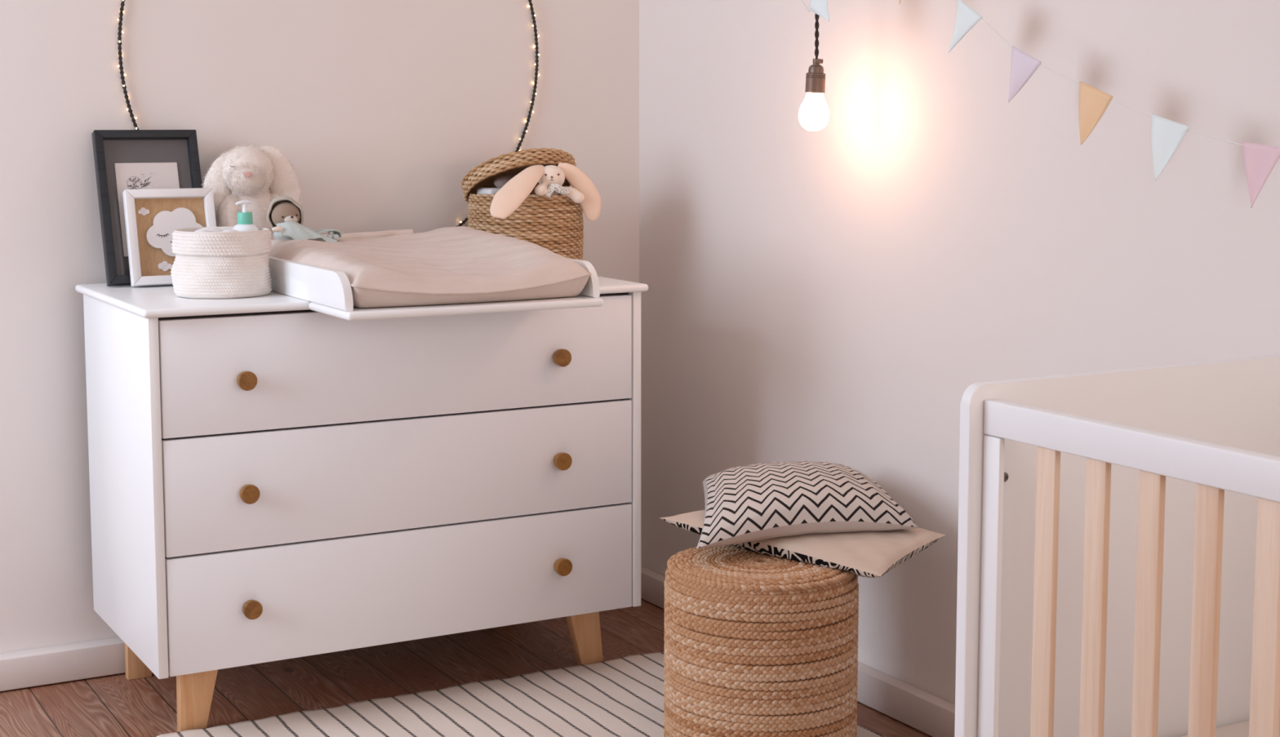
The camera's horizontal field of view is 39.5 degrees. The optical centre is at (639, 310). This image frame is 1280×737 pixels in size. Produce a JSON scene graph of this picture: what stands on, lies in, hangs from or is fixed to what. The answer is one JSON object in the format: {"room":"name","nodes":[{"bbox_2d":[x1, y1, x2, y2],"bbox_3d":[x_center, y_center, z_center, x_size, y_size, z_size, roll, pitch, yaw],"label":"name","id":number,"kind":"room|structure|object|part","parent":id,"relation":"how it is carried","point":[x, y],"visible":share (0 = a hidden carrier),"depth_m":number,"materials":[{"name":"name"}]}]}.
{"room":"children's room","nodes":[
{"label":"children's room","id":0,"kind":"room"},
{"bbox_2d":[0,0,639,653],"bbox_3d":[-1.562,-0.470,3.708,3.720,2.600,0.105,-3,7,-29],"label":"wall","id":1,"kind":"structure","parent":0,"point":[380,110],"depth_m":4.00,"materials":[{"name":"paint"}]},
{"bbox_2d":[0,637,125,691],"bbox_3d":[-1.583,0.795,3.741,3.584,0.071,0.051,-3,7,-29],"label":"baseboard","id":2,"kind":"structure","parent":1,"relation":"attached to","point":[32,668],"depth_m":3.89,"materials":[{"name":"paint"}]},
{"bbox_2d":[117,0,539,226],"bbox_3d":[-0.691,-0.599,4.115,1.019,1.019,0.014,-3,7,-29],"label":"hoop","id":3,"kind":"object","parent":1,"relation":"attached to","point":[122,9],"visible":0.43,"depth_m":4.30,"materials":[{"name":"black metal"}]},
{"bbox_2d":[0,598,932,736],"bbox_3d":[-0.275,1.097,1.572,3.720,0.060,5.320,-3,7,-29],"label":"floor","id":4,"kind":"structure","parent":0,"point":[115,705],"depth_m":3.90,"materials":[{"name":"brown wood"}]},
{"bbox_2d":[75,275,648,732],"bbox_3d":[-0.599,0.378,3.895,1.088,0.874,0.609,-3,7,-29],"label":"dresser","id":5,"kind":"object","parent":4,"relation":"on","point":[273,477],"visible":0.96,"depth_m":3.61,"materials":[{"name":"white paint"}]},
{"bbox_3d":[-1.054,0.335,3.632,0.019,0.700,0.559,-3,7,-29],"label":"panel","id":6,"kind":"part","parent":5,"relation":"part of","materials":[{"name":"white paint"}]},
{"bbox_3d":[-1.098,0.731,3.946,0.084,0.162,0.030,-3,7,-29],"label":"leg","id":7,"kind":"part","parent":5,"relation":"part of","materials":[{"name":"brown wood"}]},
{"bbox_2d":[91,129,202,286],"bbox_3d":[-1.057,-0.226,3.859,0.220,0.331,0.126,-3,7,-29],"label":"picture frame","id":8,"kind":"object","parent":5,"relation":"on","point":[124,159],"visible":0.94,"depth_m":3.85,"materials":[{"name":"black wood"}]},
{"bbox_2d":[114,162,179,256],"bbox_3d":[-1.061,-0.221,3.861,0.134,0.198,0.064,-3,7,-29],"label":"print","id":9,"kind":"object","parent":8,"relation":"attached to","point":[127,175],"depth_m":3.86,"materials":[{"name":"grey paper"}]},
{"bbox_2d":[122,187,216,287],"bbox_3d":[-1.004,-0.159,3.824,0.189,0.206,0.075,-3,7,-29],"label":"picture frame","id":10,"kind":"object","parent":5,"relation":"on","point":[152,215],"visible":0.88,"depth_m":3.81,"materials":[{"name":"white wood"}]},
{"bbox_3d":[-0.888,0.769,3.588,0.086,0.162,0.034,-3,7,-29],"label":"leg","id":11,"kind":"part","parent":5,"relation":"part of","materials":[{"name":"brown wood"}]},
{"bbox_2d":[170,226,271,298],"bbox_3d":[-0.847,-0.099,3.609,0.203,0.133,0.199,-3,7,-25],"label":"basket","id":12,"kind":"object","parent":5,"relation":"on","point":[206,264],"visible":0.96,"depth_m":3.53,"materials":[{"name":"beige fabric"}]},
{"bbox_2d":[194,226,239,231],"bbox_3d":[-0.860,-0.128,3.593,0.108,0.080,0.128,-3,7,-29],"label":"folded nappy","id":13,"kind":"object","parent":12,"relation":"in","point":[209,228],"visible":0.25,"depth_m":3.57,"materials":[{"name":"white fabric"}]},
{"bbox_2d":[231,200,258,231],"bbox_3d":[-0.808,-0.132,3.650,0.058,0.188,0.058,-3,7,-29],"label":"pump bottle","id":14,"kind":"object","parent":12,"relation":"in","point":[245,220],"visible":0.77,"depth_m":3.63,"materials":[{"name":"white plastic"}]},
{"bbox_3d":[-0.761,0.135,3.442,0.038,0.038,0.027,-3,7,-29],"label":"knob","id":15,"kind":"part","parent":5,"relation":"part of","materials":[{"name":"brown wood"}]},
{"bbox_3d":[-0.761,0.356,3.465,0.038,0.038,0.027,-3,7,-29],"label":"knob","id":16,"kind":"part","parent":5,"relation":"part of","materials":[{"name":"brown wood"}]},
{"bbox_2d":[201,144,303,239],"bbox_3d":[-0.858,-0.216,3.954,0.224,0.308,0.132,-3,7,-29],"label":"rabbit","id":17,"kind":"object","parent":5,"relation":"on","point":[256,175],"visible":0.5,"depth_m":3.91},
{"bbox_3d":[-0.761,0.585,3.490,0.038,0.038,0.027,-3,7,-29],"label":"knob","id":18,"kind":"part","parent":5,"relation":"part of","materials":[{"name":"brown wood"}]},
{"bbox_3d":[-0.474,-0.007,3.631,1.025,0.020,0.007,-3,7,-29],"label":"rail","id":19,"kind":"part","parent":5,"relation":"part of","materials":[{"name":"grey wood"}]},
{"bbox_3d":[-0.474,0.220,3.655,1.025,0.024,0.008,-3,7,-29],"label":"rail","id":20,"kind":"part","parent":5,"relation":"part of","materials":[{"name":"grey wood"}]},
{"bbox_3d":[-0.584,0.082,3.837,1.020,0.226,0.497,-3,7,-29],"label":"drawer","id":21,"kind":"part","parent":5,"relation":"part of","materials":[{"name":"white paint"}]},
{"bbox_3d":[-0.474,0.450,3.680,1.025,0.024,0.008,-3,7,-29],"label":"rail","id":22,"kind":"part","parent":5,"relation":"part of","materials":[{"name":"grey wood"}]},
{"bbox_3d":[-0.584,0.312,3.862,1.020,0.227,0.497,-3,7,-29],"label":"drawer","id":23,"kind":"part","parent":5,"relation":"part of","materials":[{"name":"white paint"}]},
{"bbox_3d":[-0.584,0.543,3.887,1.020,0.230,0.497,-3,7,-29],"label":"drawer","id":24,"kind":"part","parent":5,"relation":"part of","materials":[{"name":"white paint"}]},
{"bbox_2d":[267,226,591,307],"bbox_3d":[-0.470,-0.101,3.705,0.528,0.116,0.673,-3,7,-29],"label":"mat","id":25,"kind":"object","parent":5,"relation":"on","point":[459,264],"visible":0.84,"depth_m":3.54,"materials":[{"name":"beige fabric"}]},
{"bbox_2d":[266,195,342,242],"bbox_3d":[-0.718,-0.195,3.813,0.159,0.103,0.115,-3,7,-29],"label":"doll","id":26,"kind":"object","parent":25,"relation":"on","point":[285,215],"visible":0.98,"depth_m":3.79},
{"bbox_2d":[266,195,303,228],"bbox_3d":[-0.762,-0.205,3.820,0.077,0.083,0.059,-1,6,-13],"label":"hood","id":27,"kind":"object","parent":26,"relation":"attached to","point":[283,211],"depth_m":3.79,"materials":[{"name":"white fabric"}]},
{"bbox_2d":[268,256,603,320],"bbox_3d":[-0.499,-0.074,3.757,0.537,0.086,0.798,-3,7,-29],"label":"tray","id":28,"kind":"object","parent":5,"relation":"on","point":[329,291],"visible":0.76,"depth_m":3.44,"materials":[{"name":"white paint"}]},
{"bbox_2d":[461,147,583,260],"bbox_3d":[-0.275,-0.239,4.192,0.278,0.291,0.286,-6,8,-43],"label":"seagrass basket","id":29,"kind":"object","parent":5,"relation":"on","point":[554,223],"visible":0.65,"depth_m":4.08,"materials":[{"name":"brown wicker"}]},
{"bbox_2d":[476,186,501,194],"bbox_3d":[-0.329,-0.273,4.140,0.080,0.026,0.080,-3,7,-29],"label":"folded muslin","id":30,"kind":"object","parent":29,"relation":"in","point":[488,190],"visible":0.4,"depth_m":4.11,"materials":[{"name":"white fabric"}]},
{"bbox_2d":[493,173,515,187],"bbox_3d":[-0.304,-0.299,4.138,0.049,0.034,0.078,5,8,37],"label":"crumpled cloth","id":31,"kind":"object","parent":30,"relation":"on","point":[500,181],"visible":0.44,"depth_m":4.11,"materials":[{"name":"grey fabric"}]},
{"bbox_3d":[-0.283,-0.309,4.193,0.276,0.151,0.262,-3,7,-29],"label":"lid","id":32,"kind":"part","parent":29,"relation":"part of","materials":[{"name":"brown wicker"}]},
{"bbox_2d":[489,162,600,221],"bbox_3d":[-0.230,-0.269,4.067,0.288,0.135,0.096,-5,8,-38],"label":"rabbit","id":33,"kind":"object","parent":29,"relation":"in","point":[550,178],"visible":0.89,"depth_m":4.05},
{"bbox_3d":[-0.167,0.099,3.773,0.038,0.038,0.027,-3,7,-29],"label":"knob","id":34,"kind":"part","parent":5,"relation":"part of","materials":[{"name":"brown wood"}]},
{"bbox_3d":[-0.167,0.321,3.797,0.038,0.038,0.027,-3,7,-29],"label":"knob","id":35,"kind":"part","parent":5,"relation":"part of","materials":[{"name":"brown wood"}]},
{"bbox_3d":[-0.167,0.549,3.822,0.038,0.038,0.027,-3,7,-29],"label":"knob","id":36,"kind":"part","parent":5,"relation":"part of","materials":[{"name":"brown wood"}]},
{"bbox_3d":[-0.129,0.723,4.012,0.093,0.162,0.033,-3,7,-29],"label":"leg","id":37,"kind":"part","parent":5,"relation":"part of","materials":[{"name":"brown wood"}]},
{"bbox_3d":[-0.142,0.280,4.141,0.019,0.700,0.559,-3,7,-29],"label":"panel","id":38,"kind":"part","parent":5,"relation":"part of","materials":[{"name":"white paint"}]},
{"bbox_2d":[155,652,885,736],"bbox_3d":[-0.057,0.882,3.216,1.260,0.007,1.455,-3,7,-29],"label":"rug","id":39,"kind":"object","parent":4,"relation":"on","point":[622,697],"visible":0.65,"depth_m":3.68,"materials":[{"name":"fabric"}]},
{"bbox_2d":[663,545,858,736],"bbox_3d":[0.230,0.665,3.393,0.371,0.390,0.372,-3,7,-29],"label":"pouf","id":40,"kind":"object","parent":39,"relation":"on","point":[757,645],"visible":0.88,"depth_m":3.24,"materials":[{"name":"wicker"}]},
{"bbox_2d":[659,509,946,577],"bbox_3d":[0.331,0.440,3.499,0.493,0.072,0.318,5,8,37],"label":"cushion","id":41,"kind":"object","parent":40,"relation":"on","point":[869,554],"visible":0.54,"depth_m":3.36,"materials":[{"name":"beige fabric"}]},
{"bbox_2d":[696,461,918,549],"bbox_3d":[0.282,0.370,3.537,0.438,0.117,0.369,-1,6,-11],"label":"cushion","id":42,"kind":"object","parent":41,"relation":"on","point":[757,502],"visible":1,"depth_m":3.40,"materials":[{"name":"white fabric"}]},
{"bbox_2d":[954,354,1279,736],"bbox_3d":[1.054,0.586,1.837,0.701,0.898,1.414,-3,7,-29],"label":"cot","id":43,"kind":"object","parent":4,"relation":"on","point":[1118,540],"visible":1,"depth_m":2.25,"materials":[{"name":"paint"}]},
{"bbox_3d":[0.441,0.450,2.248,0.009,0.591,0.031,-3,7,-29],"label":"post","id":44,"kind":"part","parent":43,"relation":"part of","materials":[{"name":"paint"}]},
{"bbox_3d":[0.775,0.196,1.637,0.022,0.044,1.372,-3,7,-29],"label":"rail","id":45,"kind":"part","parent":43,"relation":"part of","materials":[{"name":"paint"}]},
{"bbox_2d":[1179,713,1279,736],"bbox_3d":[1.054,0.703,1.853,0.608,0.125,1.356,-3,7,-29],"label":"mattress","id":46,"kind":"object","parent":43,"relation":"on","point":[1241,729],"visible":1,"depth_m":2.44,"materials":[{"name":"beige fabric"}]},
{"bbox_2d":[639,0,1279,704],"bbox_3d":[1.324,-0.316,2.275,0.100,2.600,5.235,-3,7,-29],"label":"wall","id":47,"kind":"structure","parent":0,"point":[836,293],"depth_m":3.58,"materials":[{"name":"paint"}]},
{"bbox_2d":[640,565,955,736],"bbox_3d":[1.264,0.942,2.376,0.036,0.071,5.235,-3,7,-29],"label":"baseboard","id":48,"kind":"structure","parent":47,"relation":"attached to","point":[934,716],"depth_m":3.65,"materials":[{"name":"paint"}]},
{"bbox_2d":[801,0,1279,207],"bbox_3d":[1.016,-0.364,2.462,0.094,0.458,2.680,-4,7,-32],"label":"bunting","id":49,"kind":"object","parent":47,"relation":"attached to","point":[1166,135],"visible":1,"depth_m":2.91,"materials":[{"name":"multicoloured fabric"}]},
{"bbox_3d":[-0.275,-1.568,1.286,3.720,0.100,5.320,-3,7,-29],"label":"ceiling","id":50,"kind":"structure","parent":0,"visible":0},
{"bbox_2d":[798,13,829,130],"bbox_3d":[0.355,-1.056,3.519,0.094,1.394,0.094,-4,7,-34],"label":"pendant lamp","id":51,"kind":"object","parent":50,"relation":"hanging from","point":[814,113],"visible":0.94,"depth_m":3.57,"materials":[{"name":"black"}]},
{"bbox_3d":[0.351,-0.405,3.596,0.062,0.083,0.062,-3,7,-29],"label":"bulb","id":52,"kind":"part","parent":51,"relation":"part of","materials":[{"name":"white glass"}]},
{"bbox_2d":[804,58,826,93],"bbox_3d":[0.353,-0.473,3.584,0.040,0.069,0.042,-3,7,-29],"label":"socket","id":53,"kind":"object","parent":51,"relation":"attached to","point":[815,76],"depth_m":3.57,"materials":[{"name":"gold metal"}]},
{"bbox_3d":[0.355,-1.122,3.512,0.009,1.243,0.009,-3,7,-29],"label":"cord","id":54,"kind":"part","parent":51,"relation":"part of","materials":[{"name":"black fabric"}]}
]}

